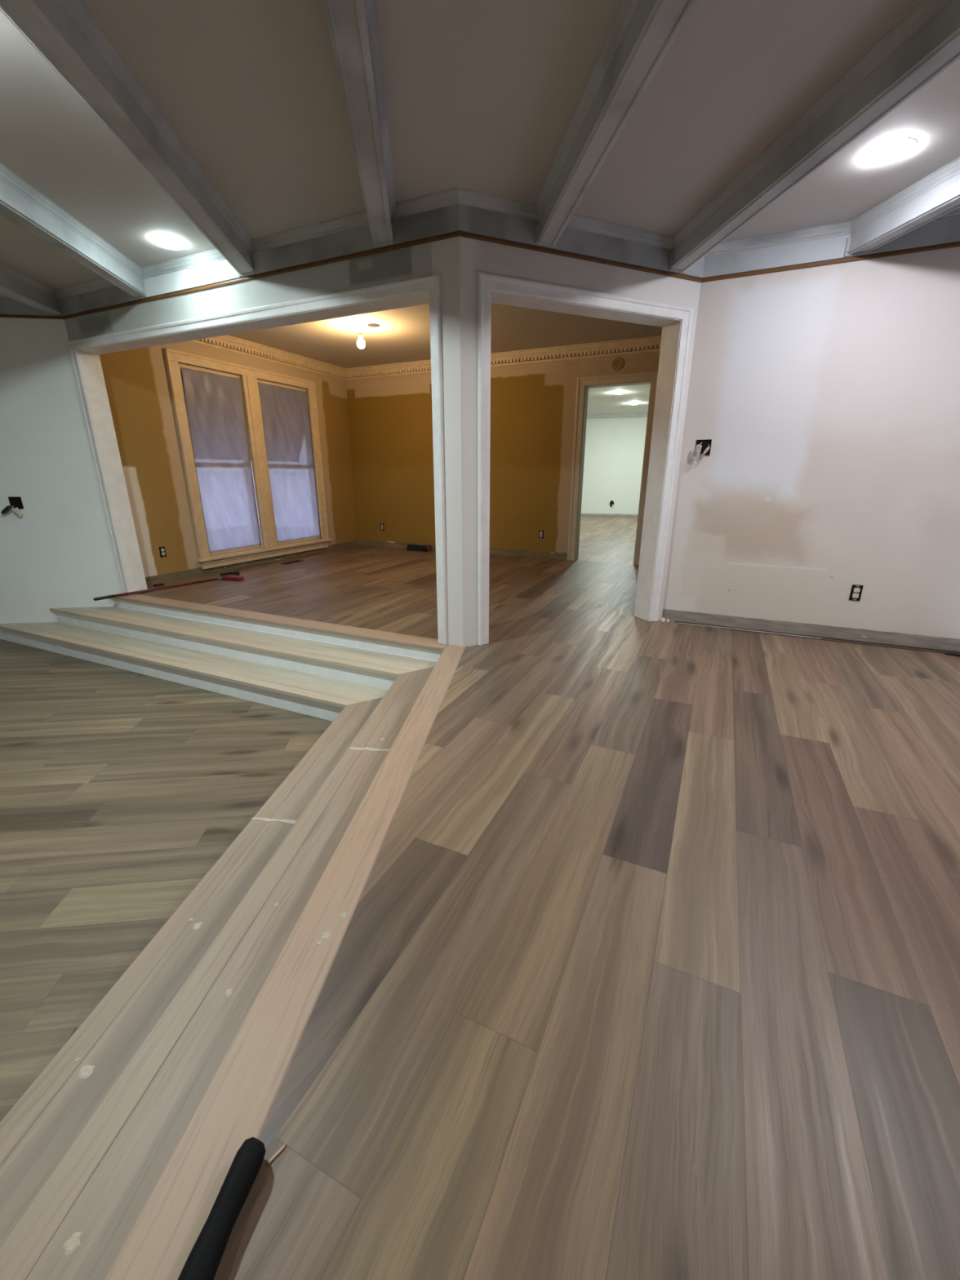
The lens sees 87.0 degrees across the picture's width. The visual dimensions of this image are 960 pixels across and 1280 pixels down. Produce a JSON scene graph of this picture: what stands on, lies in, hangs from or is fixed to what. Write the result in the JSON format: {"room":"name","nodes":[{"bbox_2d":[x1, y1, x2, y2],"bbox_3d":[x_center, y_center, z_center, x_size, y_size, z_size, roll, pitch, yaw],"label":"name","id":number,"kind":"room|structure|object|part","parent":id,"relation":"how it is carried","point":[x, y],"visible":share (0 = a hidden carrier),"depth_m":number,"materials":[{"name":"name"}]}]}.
{"room":"empty living room","nodes":[
{"label":"empty living room","id":0,"kind":"room"},
{"bbox_2d":[0,317,123,639],"bbox_3d":[-4.210,-1.458,4.345,1.837,2.992,0.120,-2,18,-6],"label":"wall","id":1,"kind":"structure","parent":0,"point":[60,553],"depth_m":4.38,"materials":[{"name":"white paint"}]},
{"bbox_2d":[0,497,23,517],"bbox_3d":[-4.050,-1.142,4.357,0.162,0.170,0.084,-2,18,-6],"label":"switch box","id":2,"kind":"object","parent":1,"relation":"attached to","point":[15,503],"visible":1,"depth_m":4.38,"materials":[{"name":"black plastic"}]},
{"bbox_2d":[0,505,11,514],"bbox_3d":[-4.072,-1.117,4.350,0.116,0.075,0.042,5,19,16],"label":"switch","id":3,"kind":"object","parent":2,"relation":"attached to","point":[7,508],"depth_m":4.34,"materials":[{"name":"black plastic"}]},
{"bbox_2d":[11,506,22,517],"bbox_3d":[-4.006,-1.106,4.385,0.056,0.084,0.053,-2,18,-6],"label":"switch","id":4,"kind":"object","parent":2,"relation":"attached to","point":[15,509],"depth_m":4.38,"materials":[{"name":"beige plastic"}]},
{"bbox_2d":[0,639,332,1121],"bbox_3d":[-2.923,1.290,0.745,4.435,0.001,8.392,0,18,0],"label":"floor","id":5,"kind":"structure","parent":0,"point":[121,790],"depth_m":2.31,"materials":[{"name":"wood"}]},
{"bbox_2d":[0,594,465,1279],"bbox_3d":[-1.256,0.882,1.359,3.663,0.397,8.782,-7,19,-20],"label":"steps","id":6,"kind":"structure","parent":5,"relation":"on","point":[117,1157],"depth_m":1.29,"materials":[{"name":"beige wood"}]},
{"bbox_2d":[99,341,357,585],"bbox_3d":[-2.755,-2.235,6.177,0.150,2.655,3.792,8,20,24],"label":"wall","id":7,"kind":"structure","parent":0,"point":[137,384],"depth_m":5.20,"materials":[{"name":"paint"}]},
{"bbox_2d":[159,546,166,557],"bbox_3d":[-3.275,-0.910,5.229,0.013,0.104,0.060,8,20,24],"label":"electrical outlet","id":8,"kind":"object","parent":7,"relation":"attached to","point":[162,549],"visible":1,"depth_m":5.22,"materials":[{"name":"plastic"}]},
{"bbox_2d":[180,369,250,454],"bbox_3d":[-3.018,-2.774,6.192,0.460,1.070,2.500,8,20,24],"label":"awning window","id":9,"kind":"structure","parent":7,"relation":"in","point":[180,370],"depth_m":5.51,"materials":[{"name":"beige wood"}]},
{"bbox_2d":[163,347,331,569],"bbox_3d":[-2.699,-2.122,6.223,0.165,2.188,2.135,8,20,24],"label":"window","id":10,"kind":"structure","parent":7,"relation":"in","point":[249,376],"depth_m":6.02,"materials":[{"name":"beige paint"}]},
{"bbox_3d":[-2.957,-1.991,5.774,0.090,1.960,0.790,8,20,24],"label":"sash frame","id":11,"kind":"part","parent":10,"relation":"part of","materials":[{"name":"beige paint"}]},
{"bbox_2d":[181,367,261,551],"bbox_3d":[-2.890,-1.988,5.747,0.052,1.880,0.758,8,20,24],"label":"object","id":12,"kind":"structure","parent":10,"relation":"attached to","point":[215,408],"depth_m":5.71,"materials":[{"name":"plastic"}]},
{"bbox_3d":[-2.650,-1.177,6.506,0.055,0.038,2.135,8,20,24],"label":"sill","id":13,"kind":"part","parent":10,"relation":"part of","materials":[{"name":"beige paint"}]},
{"bbox_2d":[257,382,320,542],"bbox_3d":[-2.455,-2.277,6.637,0.053,1.880,0.838,8,20,24],"label":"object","id":14,"kind":"structure","parent":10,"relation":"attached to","point":[285,414],"depth_m":6.60,"materials":[{"name":"plastic"}]},
{"bbox_3d":[-2.517,-2.284,6.675,0.090,1.960,0.880,8,20,24],"label":"sash frame","id":15,"kind":"part","parent":10,"relation":"part of","materials":[{"name":"beige paint"}]},
{"bbox_2d":[64,242,431,594],"bbox_3d":[-1.872,-1.418,3.793,3.635,2.720,0.165,8,20,24],"label":"wall","id":16,"kind":"structure","parent":0,"point":[412,262],"depth_m":3.18,"materials":[{"name":"white paint"}]},
{"bbox_2d":[76,291,429,595],"bbox_3d":[-1.723,-1.188,3.795,3.305,2.029,0.169,8,20,24],"label":"trim","id":17,"kind":"structure","parent":16,"relation":"attached to","point":[89,358],"depth_m":4.21,"materials":[{"name":"white paint"}]},
{"bbox_2d":[66,274,447,644],"bbox_3d":[-1.763,-1.186,3.705,3.405,2.081,0.024,8,20,24],"label":"trim","id":18,"kind":"structure","parent":16,"relation":"attached to","point":[432,284],"depth_m":3.16,"materials":[{"name":"white paint"}]},
{"bbox_2d":[0,186,959,299],"bbox_3d":[-0.456,-2.388,3.031,9.445,0.050,0.949,3,18,9],"label":"trim","id":19,"kind":"structure","parent":16,"relation":"attached to","point":[455,195],"depth_m":2.92,"materials":[{"name":"white wood"}]},
{"bbox_2d":[0,231,959,319],"bbox_3d":[-0.449,-2.262,3.120,9.470,0.020,0.955,3,18,9],"label":"trim","id":20,"kind":"structure","parent":16,"relation":"attached to","point":[461,233],"depth_m":2.97,"materials":[{"name":"brown wood"}]},
{"bbox_2d":[226,302,662,368],"bbox_3d":[0.278,-2.933,4.238,6.920,0.080,4.029,8,20,24],"label":"ceiling","id":21,"kind":"structure","parent":0,"point":[402,335],"depth_m":5.46,"materials":[{"name":"paint"}]},
{"bbox_2d":[356,323,379,348],"bbox_3d":[-1.131,-3.075,5.135,0.242,0.215,0.124,0,18,0],"label":"hanging bulb","id":22,"kind":"object","parent":21,"relation":"hanging from","point":[361,343],"visible":1,"depth_m":5.12,"materials":[{"name":"white glass"}]},
{"bbox_3d":[-1.211,-3.018,5.153,0.082,0.096,0.082,0,18,0],"label":"glass bulb","id":23,"kind":"part","parent":22,"relation":"part of","materials":[{"name":"white glass"}]},
{"bbox_2d":[431,235,488,646],"bbox_3d":[-0.108,-1.201,3.021,0.301,2.650,0.219,0,18,0],"label":"column","id":24,"kind":"structure","parent":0,"point":[458,260],"depth_m":2.91,"materials":[{"name":"white wood"}]},
{"bbox_2d":[0,0,959,289],"bbox_3d":[-0.171,-1.573,0.319,9.031,0.080,8.409,-2,18,-6],"label":"ceiling","id":25,"kind":"structure","parent":0,"point":[484,96],"depth_m":1.99,"materials":[{"name":"paint"}]},
{"bbox_2d":[0,262,61,314],"bbox_3d":[-2.906,-1.361,0.035,0.158,0.153,8.339,-2,18,-6],"label":"ceiling beam","id":26,"kind":"structure","parent":25,"relation":"attached to","point":[15,285],"depth_m":3.68,"materials":[{"name":"white wood"}]},
{"bbox_3d":[-2.843,-1.411,0.024,0.032,0.050,8.336,-2,18,-6],"label":"crown moulding","id":27,"kind":"part","parent":26,"relation":"part of","materials":[{"name":"white wood"}]},
{"bbox_2d":[0,163,146,299],"bbox_3d":[-1.996,-1.317,-0.088,0.158,0.159,7.879,-2,18,-6],"label":"ceiling beam","id":28,"kind":"structure","parent":25,"relation":"attached to","point":[20,203],"depth_m":2.79,"materials":[{"name":"white wood"}]},
{"bbox_2d":[0,0,255,276],"bbox_3d":[-1.072,-1.262,-0.252,0.158,0.159,7.334,-2,18,-6],"label":"ceiling beam","id":29,"kind":"structure","parent":25,"relation":"attached to","point":[64,33],"depth_m":1.82,"materials":[{"name":"white wood"}]},
{"bbox_3d":[-1.005,-1.304,-0.298,0.032,0.050,7.257,-2,18,-6],"label":"crown moulding","id":30,"kind":"part","parent":29,"relation":"part of","materials":[{"name":"white wood"}]},
{"bbox_2d":[150,234,186,249],"bbox_3d":[-1.903,-2.425,3.096,0.188,0.024,0.188,0,18,0],"label":"recessed light","id":31,"kind":"object","parent":25,"relation":"in","point":[164,241],"visible":1,"depth_m":3.06,"materials":[{"name":"white plastic"}]},
{"bbox_2d":[323,0,395,247],"bbox_3d":[-0.163,-1.209,-0.412,0.158,0.159,6.797,-2,18,-6],"label":"ceiling beam","id":32,"kind":"structure","parent":25,"relation":"attached to","point":[353,24],"depth_m":1.75,"materials":[{"name":"white wood"}]},
{"bbox_3d":[-0.096,-1.251,-0.459,0.032,0.050,6.721,-2,18,-6],"label":"crown moulding","id":33,"kind":"part","parent":32,"relation":"part of","materials":[{"name":"white wood"}]},
{"bbox_2d":[535,0,697,248],"bbox_3d":[0.729,-1.220,-0.374,0.158,0.159,6.680,-2,18,-6],"label":"ceiling beam","id":34,"kind":"structure","parent":25,"relation":"attached to","point":[641,33],"depth_m":1.76,"materials":[{"name":"white wood"}]},
{"bbox_3d":[0.668,-1.264,-0.416,0.032,0.050,6.642,-2,18,-6],"label":"crown moulding","id":35,"kind":"part","parent":34,"relation":"part of","materials":[{"name":"white wood"}]},
{"bbox_2d":[669,0,959,273],"bbox_3d":[1.603,-1.291,-0.151,0.158,0.159,6.954,-2,18,-6],"label":"ceiling beam","id":36,"kind":"structure","parent":25,"relation":"attached to","point":[925,42],"depth_m":1.88,"materials":[{"name":"white wood"}]},
{"bbox_2d":[863,137,917,165],"bbox_3d":[1.801,-2.137,2.227,0.188,0.024,0.188,0,18,0],"label":"recessed light","id":37,"kind":"object","parent":25,"relation":"in","point":[891,151],"visible":1,"depth_m":2.20,"materials":[{"name":"white plastic"}]},
{"bbox_2d":[843,156,959,257],"bbox_3d":[2.516,-1.269,-0.216,0.158,0.159,6.616,-2,18,-6],"label":"ceiling beam","id":38,"kind":"structure","parent":25,"relation":"attached to","point":[937,194],"depth_m":2.54,"materials":[{"name":"white wood"}]},
{"bbox_2d":[346,351,660,559],"bbox_3d":[1.199,-2.287,6.351,6.870,2.655,0.130,8,20,24],"label":"wall","id":39,"kind":"structure","parent":0,"point":[533,404],"depth_m":6.85,"materials":[{"name":"orange paint"}]},
{"bbox_2d":[380,523,384,530],"bbox_3d":[-1.500,-1.735,7.766,0.060,0.104,0.013,8,20,24],"label":"electrical outlet","id":40,"kind":"object","parent":39,"relation":"attached to","point":[382,528],"visible":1,"depth_m":7.77,"materials":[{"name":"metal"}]},
{"bbox_2d":[189,334,661,379],"bbox_3d":[0.353,-3.307,5.726,7.709,0.130,3.384,0,18,0],"label":"trim","id":41,"kind":"structure","parent":39,"relation":"attached to","point":[653,340],"depth_m":6.05,"materials":[{"name":"beige paint"}]},
{"bbox_2d":[538,530,543,538],"bbox_3d":[0.814,-1.406,6.742,0.060,0.104,0.013,8,20,24],"label":"electrical outlet","id":42,"kind":"object","parent":39,"relation":"attached to","point":[540,532],"visible":1,"depth_m":6.74,"materials":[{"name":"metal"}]},
{"bbox_2d":[567,370,657,564],"bbox_3d":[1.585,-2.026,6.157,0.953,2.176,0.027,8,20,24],"label":"trim","id":43,"kind":"structure","parent":39,"relation":"attached to","point":[582,381],"depth_m":6.08,"materials":[{"name":"beige paint"}]},
{"bbox_2d":[612,357,623,370],"bbox_3d":[1.579,-3.164,5.798,0.136,0.136,0.008,8,20,24],"label":"ring","id":44,"kind":"object","parent":39,"relation":"attached to","point":[618,362],"visible":1,"depth_m":5.80,"materials":[{"name":"beige wood"}]},
{"bbox_2d":[137,545,959,1279],"bbox_3d":[0.629,0.293,2.555,8.277,0.001,11.700,0,18,0],"label":"floor","id":45,"kind":"structure","parent":0,"point":[646,965],"depth_m":1.15,"materials":[{"name":"wood"}]},
{"bbox_2d":[153,582,164,586],"bbox_3d":[-3.240,-0.555,5.106,0.050,0.022,0.085,8,20,24],"label":"block","id":46,"kind":"object","parent":45,"relation":"on","point":[159,584],"visible":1,"depth_m":5.09,"materials":[{"name":"brown wood"}]},
{"bbox_2d":[93,569,244,600],"bbox_3d":[-2.933,-0.538,4.977,0.294,0.060,1.422,10,21,28],"label":"broom","id":47,"kind":"object","parent":45,"relation":"on","point":[233,575],"visible":1,"depth_m":5.12,"materials":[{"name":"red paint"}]},
{"bbox_2d":[177,1137,266,1279],"bbox_3d":[-0.401,0.921,0.532,0.051,0.048,0.642,2,18,5],"label":"handle","id":48,"kind":"object","parent":45,"relation":"on","point":[202,1263],"visible":1,"depth_m":0.74,"materials":[{"name":"black rubber"}]},
{"bbox_2d":[267,1143,285,1164],"bbox_3d":[-0.335,0.849,0.837,0.004,0.002,0.032,16,24,40],"label":"wood splinter","id":49,"kind":"object","parent":45,"relation":"on","point":[276,1154],"visible":1,"depth_m":0.83,"materials":[{"name":"beige wood"}]},
{"bbox_2d":[280,560,302,564],"bbox_3d":[-2.408,-0.998,6.495,0.110,0.006,0.300,8,20,24],"label":"floor vent","id":50,"kind":"object","parent":45,"relation":"in","point":[295,561],"visible":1,"depth_m":6.50,"materials":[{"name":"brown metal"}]},
{"bbox_2d":[406,544,431,551],"bbox_3d":[-0.900,-1.362,7.490,0.375,0.085,0.090,8,20,24],"label":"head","id":51,"kind":"object","parent":45,"relation":"on","point":[420,548],"visible":1,"depth_m":7.45},
{"bbox_2d":[677,622,821,639],"bbox_3d":[1.926,-0.072,3.668,0.930,0.006,0.014,8,20,23],"label":"transition strip","id":52,"kind":"object","parent":45,"relation":"on","point":[677,622],"visible":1,"depth_m":3.66,"materials":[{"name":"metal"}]},
{"bbox_2d":[675,621,959,653],"bbox_3d":[2.630,0.021,3.382,2.500,0.008,0.018,8,20,23],"label":"transition strip","id":53,"kind":"object","parent":45,"relation":"on","point":[847,640],"visible":1,"depth_m":3.44,"materials":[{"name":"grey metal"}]},
{"bbox_2d":[720,627,945,653],"bbox_3d":[2.756,0.056,3.279,2.180,0.006,0.012,8,20,23],"label":"transition strip","id":54,"kind":"object","parent":45,"relation":"on","point":[721,628],"visible":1,"depth_m":3.42,"materials":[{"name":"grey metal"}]},
{"bbox_2d":[944,652,959,656],"bbox_3d":[3.057,0.103,3.119,0.300,0.016,0.051,11,21,30],"label":"dark offcut","id":55,"kind":"object","parent":45,"relation":"on","point":[945,653],"visible":1,"depth_m":3.16,"materials":[{"name":"black plastic"}]},
{"bbox_2d":[488,241,701,620],"bbox_3d":[0.709,-1.303,3.338,1.523,2.650,0.165,-8,20,-22],"label":"wall","id":56,"kind":"structure","parent":0,"point":[505,260],"depth_m":3.00,"materials":[{"name":"white paint"}]},
{"bbox_2d":[477,271,693,645],"bbox_3d":[0.681,-1.053,3.299,1.500,2.092,0.024,-8,20,-22],"label":"trim","id":57,"kind":"structure","parent":56,"relation":"attached to","point":[487,283],"depth_m":3.08,"materials":[{"name":"white paint"}]},
{"bbox_2d":[491,291,681,621],"bbox_3d":[0.643,-1.051,3.391,1.380,2.032,0.169,-8,20,-22],"label":"trim","id":58,"kind":"structure","parent":56,"relation":"attached to","point":[671,327],"depth_m":3.49,"materials":[{"name":"white paint"}]},
{"bbox_2d":[577,515,637,564],"bbox_3d":[3.071,-2.581,11.384,10.304,0.001,12.318,0,18,0],"label":"floor","id":59,"kind":"structure","parent":0,"point":[606,539],"depth_m":9.01,"materials":[{"name":"wood"}]},
{"bbox_2d":[581,417,647,515],"bbox_3d":[4.235,-4.683,13.565,9.000,2.750,0.100,5,19,14],"label":"wall","id":60,"kind":"structure","parent":0,"point":[614,451],"depth_m":13.68,"materials":[{"name":"white paint"}]},
{"bbox_2d":[609,500,613,506],"bbox_3d":[3.635,-3.756,13.963,0.120,0.178,0.030,5,19,14],"label":"cable hole","id":61,"kind":"object","parent":60,"relation":"attached to","point":[611,503],"visible":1,"depth_m":13.96,"materials":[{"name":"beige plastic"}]},
{"bbox_2d":[586,413,647,418],"bbox_3d":[4.166,-5.831,13.118,8.700,0.090,0.070,5,19,14],"label":"trim","id":62,"kind":"structure","parent":60,"relation":"attached to","point":[622,415],"depth_m":13.23,"materials":[{"name":"white wood"}]},
{"bbox_2d":[586,383,650,414],"bbox_3d":[2.981,-4.999,10.285,6.700,0.080,9.738,8,20,24],"label":"ceiling","id":63,"kind":"structure","parent":0,"point":[603,400],"depth_m":10.78,"materials":[{"name":"paint"}]},
{"bbox_2d":[662,246,959,651],"bbox_3d":[2.807,-1.195,3.014,3.036,2.650,0.165,8,20,24],"label":"wall","id":64,"kind":"structure","parent":0,"point":[826,397],"depth_m":3.22,"materials":[{"name":"white paint"}]},
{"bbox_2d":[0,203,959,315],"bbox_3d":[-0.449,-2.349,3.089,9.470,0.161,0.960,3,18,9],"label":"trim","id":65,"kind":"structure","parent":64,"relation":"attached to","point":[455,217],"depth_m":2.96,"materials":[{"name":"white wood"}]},
{"bbox_2d":[693,439,711,457],"bbox_3d":[1.522,-1.306,3.460,0.097,0.122,0.084,8,20,24],"label":"switch box","id":66,"kind":"object","parent":64,"relation":"attached to","point":[703,447],"visible":1,"depth_m":3.47,"materials":[{"name":"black plastic"}]},
{"bbox_2d":[693,444,702,457],"bbox_3d":[1.490,-1.289,3.463,0.042,0.088,0.054,8,20,24],"label":"switch","id":67,"kind":"object","parent":66,"relation":"attached to","point":[698,448],"depth_m":3.45,"materials":[{"name":"beige plastic"}]},
{"bbox_2d":[700,447,709,457],"bbox_3d":[1.539,-1.282,3.465,0.049,0.071,0.052,8,20,24],"label":"switch","id":68,"kind":"object","parent":66,"relation":"attached to","point":[704,451],"depth_m":3.48,"materials":[{"name":"beige plastic"}]},
{"bbox_2d":[848,584,863,600],"bbox_3d":[2.490,-0.311,3.352,0.060,0.104,0.013,8,20,23],"label":"electrical outlet","id":69,"kind":"object","parent":64,"relation":"attached to","point":[856,590],"visible":1,"depth_m":3.35,"materials":[{"name":"plastic"}]},
{"bbox_2d":[852,593,858,598],"bbox_3d":[2.490,-0.292,3.356,0.033,0.025,0.008,8,20,24],"label":"receptacle","id":70,"kind":"object","parent":69,"relation":"attached to","point":[854,595],"depth_m":3.35,"materials":[{"name":"beige plastic"}]},
{"bbox_2d":[853,587,860,591],"bbox_3d":[2.490,-0.330,3.344,0.033,0.025,0.008,8,20,24],"label":"receptacle","id":71,"kind":"object","parent":69,"relation":"attached to","point":[855,589],"depth_m":3.34,"materials":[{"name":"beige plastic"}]}
]}

